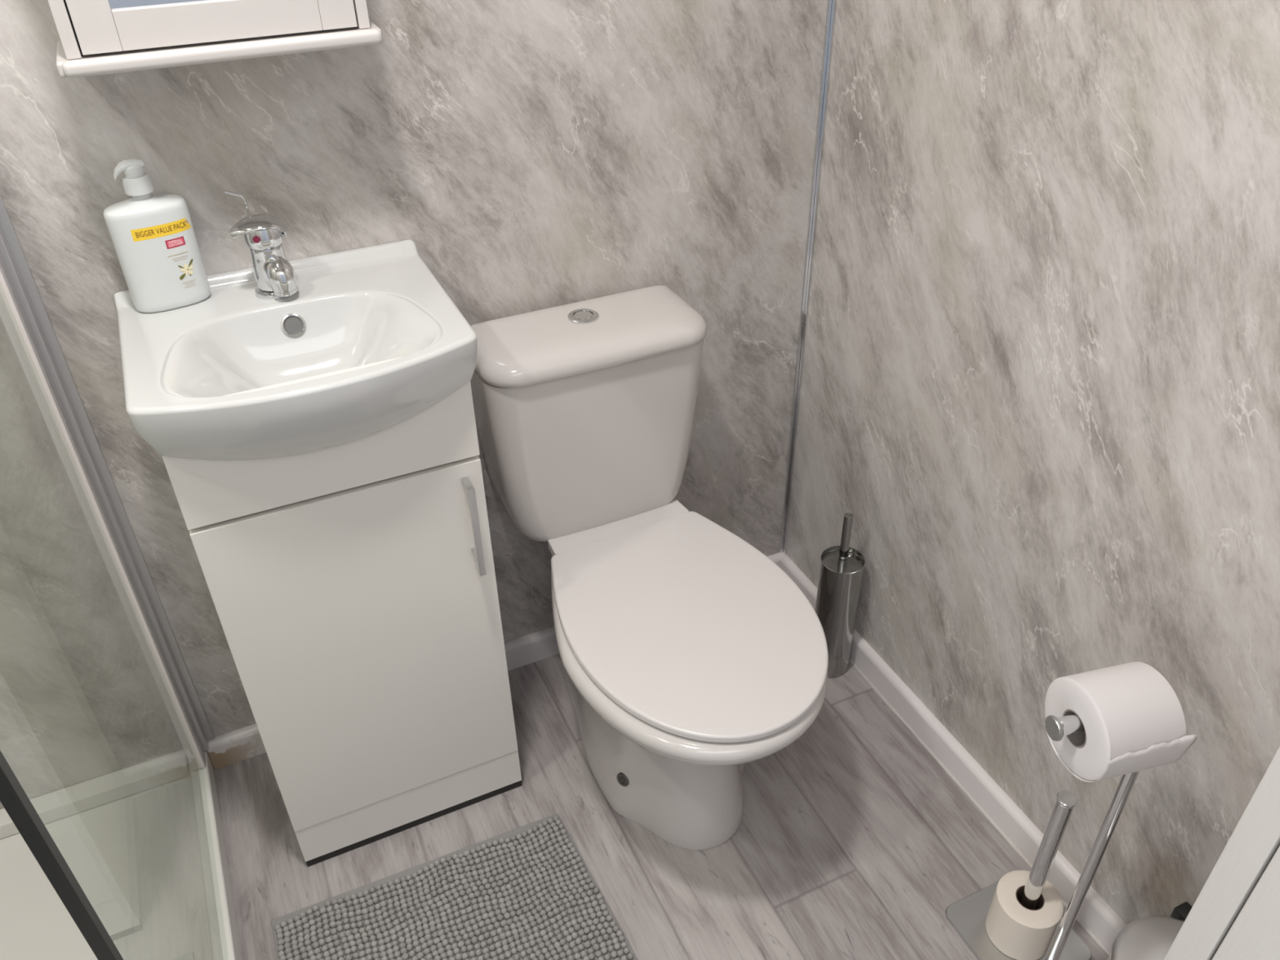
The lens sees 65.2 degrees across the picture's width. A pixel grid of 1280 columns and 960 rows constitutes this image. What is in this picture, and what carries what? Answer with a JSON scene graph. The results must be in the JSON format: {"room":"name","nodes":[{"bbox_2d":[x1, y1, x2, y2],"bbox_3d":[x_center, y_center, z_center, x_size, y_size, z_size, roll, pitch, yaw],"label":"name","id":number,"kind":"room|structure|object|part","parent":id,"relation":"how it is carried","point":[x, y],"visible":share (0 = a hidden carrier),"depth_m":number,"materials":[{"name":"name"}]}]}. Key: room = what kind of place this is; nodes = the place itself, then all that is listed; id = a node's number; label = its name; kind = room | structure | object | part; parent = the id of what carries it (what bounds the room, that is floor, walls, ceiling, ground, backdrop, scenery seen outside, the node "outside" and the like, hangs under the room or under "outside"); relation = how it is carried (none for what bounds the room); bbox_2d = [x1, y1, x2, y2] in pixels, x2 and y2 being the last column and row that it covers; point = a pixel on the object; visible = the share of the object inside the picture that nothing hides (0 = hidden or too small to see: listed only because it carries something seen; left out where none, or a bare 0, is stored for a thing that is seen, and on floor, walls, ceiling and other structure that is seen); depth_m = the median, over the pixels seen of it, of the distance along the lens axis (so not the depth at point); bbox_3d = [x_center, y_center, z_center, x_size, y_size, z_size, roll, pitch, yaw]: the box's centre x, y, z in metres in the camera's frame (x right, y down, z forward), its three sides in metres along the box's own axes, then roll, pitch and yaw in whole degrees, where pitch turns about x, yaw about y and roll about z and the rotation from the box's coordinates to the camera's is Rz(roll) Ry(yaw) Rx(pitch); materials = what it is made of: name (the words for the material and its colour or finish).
{"room":"bathroom","nodes":[
{"label":"bathroom","id":0,"kind":"room"},
{"bbox_2d":[0,0,827,808],"bbox_3d":[-0.628,-0.476,1.275,2.200,2.250,0.100,-16,38,-20],"label":"wall","id":1,"kind":"structure","parent":0,"point":[534,155],"depth_m":1.49,"materials":[{"name":"stone"}]},
{"bbox_2d":[47,0,382,78],"bbox_3d":[-0.491,-0.729,1.014,0.350,0.552,0.136,-16,38,-20],"label":"upper cabinet","id":2,"kind":"object","parent":1,"relation":"attached to","point":[97,37],"visible":1,"depth_m":1.11,"materials":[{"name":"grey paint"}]},
{"bbox_3d":[-0.473,-0.715,0.979,0.215,0.450,0.004,-16,38,-20],"label":"mirror panel","id":3,"kind":"part","parent":2,"relation":"part of","materials":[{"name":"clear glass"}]},
{"bbox_3d":[-0.473,-0.715,0.979,0.295,0.530,0.019,-16,38,-20],"label":"door","id":4,"kind":"part","parent":2,"relation":"part of","materials":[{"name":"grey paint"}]},
{"bbox_2d":[207,552,782,769],"bbox_3d":[-0.228,0.341,2.002,1.204,0.064,0.016,-16,38,-20],"label":"baseboard","id":5,"kind":"structure","parent":1,"relation":"attached to","point":[245,743],"depth_m":1.83,"materials":[{"name":"white paint"}]},
{"bbox_2d":[779,0,836,554],"bbox_3d":[0.296,-0.729,1.550,0.010,2.186,0.011,-16,38,-20],"label":"trim","id":6,"kind":"structure","parent":1,"relation":"attached to","point":[831,6],"depth_m":1.78,"materials":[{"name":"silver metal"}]},
{"bbox_2d":[213,653,1108,959],"bbox_3d":[-0.062,1.138,0.982,2.200,0.050,2.700,-16,38,-20],"label":"floor","id":7,"kind":"structure","parent":0,"point":[851,841],"depth_m":1.67,"materials":[{"name":"grey laminate"}]},
{"bbox_2d":[0,749,241,959],"bbox_3d":[-0.883,0.906,1.229,0.791,0.062,1.196,-16,38,-20],"label":"shower tray","id":8,"kind":"object","parent":7,"relation":"on","point":[144,842],"visible":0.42,"depth_m":1.61,"materials":[{"name":"white plastic"}]},
{"bbox_2d":[0,194,213,959],"bbox_3d":[-0.629,-0.115,0.931,0.044,1.938,0.786,-16,38,-20],"label":"shower door frame","id":9,"kind":"structure","parent":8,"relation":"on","point":[24,316],"depth_m":1.35,"materials":[{"name":"silver metal"}]},
{"bbox_2d":[161,355,521,866],"bbox_3d":[-0.434,0.174,1.545,0.375,0.872,0.310,-16,38,-20],"label":"vanity unit","id":10,"kind":"object","parent":7,"relation":"on","point":[352,585],"visible":0.92,"depth_m":1.42,"materials":[{"name":"white laminate"}]},
{"bbox_2d":[113,240,478,459],"bbox_3d":[-0.439,-0.155,1.301,0.407,0.130,0.355,-16,38,-20],"label":"basin","id":11,"kind":"object","parent":10,"relation":"in","point":[350,308],"visible":0.96,"depth_m":1.26,"materials":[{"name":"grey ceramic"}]},
{"bbox_2d":[102,159,210,312],"bbox_3d":[-0.620,-0.313,1.273,0.097,0.190,0.054,-21,40,-25],"label":"soap bottle","id":12,"kind":"object","parent":11,"relation":"on","point":[153,238],"visible":1,"depth_m":1.26,"materials":[{"name":"white plastic"}]},
{"bbox_2d":[223,190,297,299],"bbox_3d":[-0.493,-0.305,1.306,0.072,0.135,0.074,-8,36,-10],"label":"tap","id":13,"kind":"object","parent":11,"relation":"on","point":[275,277],"visible":1,"depth_m":1.30,"materials":[{"name":"silver metal"}]},
{"bbox_3d":[-0.523,-0.321,1.329,0.025,0.135,0.004,-16,38,-20],"label":"plug rod","id":14,"kind":"part","parent":13,"relation":"part of","materials":[{"name":"silver metal"}]},
{"bbox_3d":[-0.497,-0.326,1.297,0.072,0.034,0.050,-16,38,-20],"label":"lever","id":15,"kind":"part","parent":13,"relation":"part of","materials":[{"name":"silver metal"}]},
{"bbox_3d":[-0.473,-0.273,1.315,0.037,0.040,0.043,-16,38,-20],"label":"spout","id":16,"kind":"part","parent":13,"relation":"part of","materials":[{"name":"silver metal"}]},
{"bbox_3d":[-0.392,-0.056,1.256,0.375,0.162,0.018,-16,38,-20],"label":"panel","id":17,"kind":"part","parent":10,"relation":"part of","materials":[{"name":"white laminate"}]},
{"bbox_3d":[-0.387,0.261,1.483,0.375,0.604,0.018,-16,38,-20],"label":"door","id":18,"kind":"part","parent":10,"relation":"part of","materials":[{"name":"white laminate"}]},
{"bbox_3d":[-0.232,0.067,1.398,0.010,0.152,0.033,-16,38,-20],"label":"handle","id":19,"kind":"part","parent":10,"relation":"part of","materials":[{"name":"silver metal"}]},
{"bbox_2d":[271,813,638,959],"bbox_3d":[-0.194,0.808,1.389,0.530,0.015,0.721,-15,38,-19],"label":"bath mat","id":20,"kind":"object","parent":7,"relation":"on","point":[527,891],"visible":1,"depth_m":1.57,"materials":[{"name":"grey fabric"}]},
{"bbox_2d":[470,284,828,850],"bbox_3d":[0.033,0.188,1.599,0.394,0.774,0.674,-16,38,-20],"label":"toilet","id":21,"kind":"object","parent":7,"relation":"on","point":[690,657],"visible":1,"depth_m":1.55,"materials":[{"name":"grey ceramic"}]},
{"bbox_3d":[-0.082,-0.229,1.560,0.374,0.040,0.176,-16,38,-20],"label":"cistern lid","id":22,"kind":"part","parent":21,"relation":"part of","materials":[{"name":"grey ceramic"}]},
{"bbox_3d":[0.079,0.215,1.525,0.373,0.013,0.477,-16,38,-20],"label":"lid","id":23,"kind":"part","parent":21,"relation":"part of","materials":[{"name":"white plastic"}]},
{"bbox_2d":[814,512,865,678],"bbox_3d":[0.375,0.216,1.892,0.080,0.377,0.080,-16,38,-20],"label":"toilet brush","id":24,"kind":"object","parent":7,"relation":"on","point":[842,566],"visible":0.91,"depth_m":1.86,"materials":[{"name":"silver metal"}]},
{"bbox_3d":[0.373,0.108,1.815,0.017,0.112,0.017,-16,38,-20],"label":"brush handle","id":25,"kind":"part","parent":24,"relation":"part of","materials":[{"name":"silver metal"}]},
{"bbox_2d":[945,713,1139,959],"bbox_3d":[0.549,0.465,1.356,0.214,0.592,0.160,-16,38,-20],"label":"stand","id":26,"kind":"object","parent":7,"relation":"on","point":[967,916],"visible":0.56,"depth_m":1.41,"materials":[{"name":"grey metal"}]},
{"bbox_3d":[0.578,0.696,1.535,0.160,0.007,0.160,-16,38,-20],"label":"plate","id":27,"kind":"part","parent":26,"relation":"part of","materials":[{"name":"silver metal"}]},
{"bbox_2d":[985,870,1063,959],"bbox_3d":[0.577,0.655,1.506,0.094,0.093,0.094,-16,38,-20],"label":"toilet roll","id":28,"kind":"object","parent":26,"relation":"on","point":[1018,931],"visible":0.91,"depth_m":1.48,"materials":[{"name":"beige paper"}]},
{"bbox_3d":[0.576,0.559,1.438,0.026,0.327,0.026,-16,38,-20],"label":"spare roll rod","id":29,"kind":"part","parent":26,"relation":"part of","materials":[{"name":"silver metal"}]},
{"bbox_3d":[0.521,0.272,1.141,0.104,0.021,0.021,-9,36,-11],"label":"roll arm","id":30,"kind":"part","parent":26,"relation":"part of","materials":[{"name":"silver metal"}]},
{"bbox_2d":[1044,661,1197,782],"bbox_3d":[0.546,0.277,1.150,0.106,0.118,0.120,-9,36,-11],"label":"toilet roll","id":31,"kind":"object","parent":26,"relation":"hanging from","point":[1132,718],"visible":0.93,"depth_m":1.11,"materials":[{"name":"white paper"}]},
{"bbox_2d":[1106,902,1191,959],"bbox_3d":[0.674,0.711,1.295,0.172,0.259,0.177,-16,38,-20],"label":"pedal bin","id":32,"kind":"object","parent":7,"relation":"on","point":[1151,937],"visible":0.63,"depth_m":1.27,"materials":[{"name":"silver metal"}]},
{"bbox_3d":[0.671,0.615,1.229,0.172,0.026,0.172,-16,38,-20],"label":"bin lid","id":33,"kind":"part","parent":32,"relation":"part of","materials":[{"name":"silver metal"}]},
{"bbox_2d":[785,0,1279,924],"bbox_3d":[0.619,-0.380,1.110,0.100,2.250,1.300,-16,38,-20],"label":"wall","id":34,"kind":"structure","parent":0,"point":[1040,386],"depth_m":1.33,"materials":[{"name":"stone"}]},
{"bbox_2d":[780,552,1126,955],"bbox_3d":[0.561,0.498,1.764,0.016,0.064,1.200,-16,38,-20],"label":"baseboard","id":35,"kind":"structure","parent":34,"relation":"attached to","point":[1095,913],"depth_m":1.73,"materials":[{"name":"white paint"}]},
{"bbox_3d":[-0.078,0.203,0.312,2.000,2.250,0.100,-16,38,-20],"label":"wall","id":36,"kind":"structure","parent":0,"visible":0},
{"bbox_2d":[1164,746,1279,959],"bbox_3d":[0.419,0.140,0.603,0.030,2.000,0.026,-16,38,-20],"label":"trim","id":37,"kind":"structure","parent":36,"relation":"attached to","point":[1255,840],"depth_m":0.69,"materials":[{"name":"grey"}]},
{"bbox_2d":[1211,845,1279,959],"bbox_3d":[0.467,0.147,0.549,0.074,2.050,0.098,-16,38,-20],"label":"door","id":38,"kind":"structure","parent":36,"relation":"attached to","point":[1255,933],"depth_m":0.68,"materials":[{"name":"white"}]}
]}

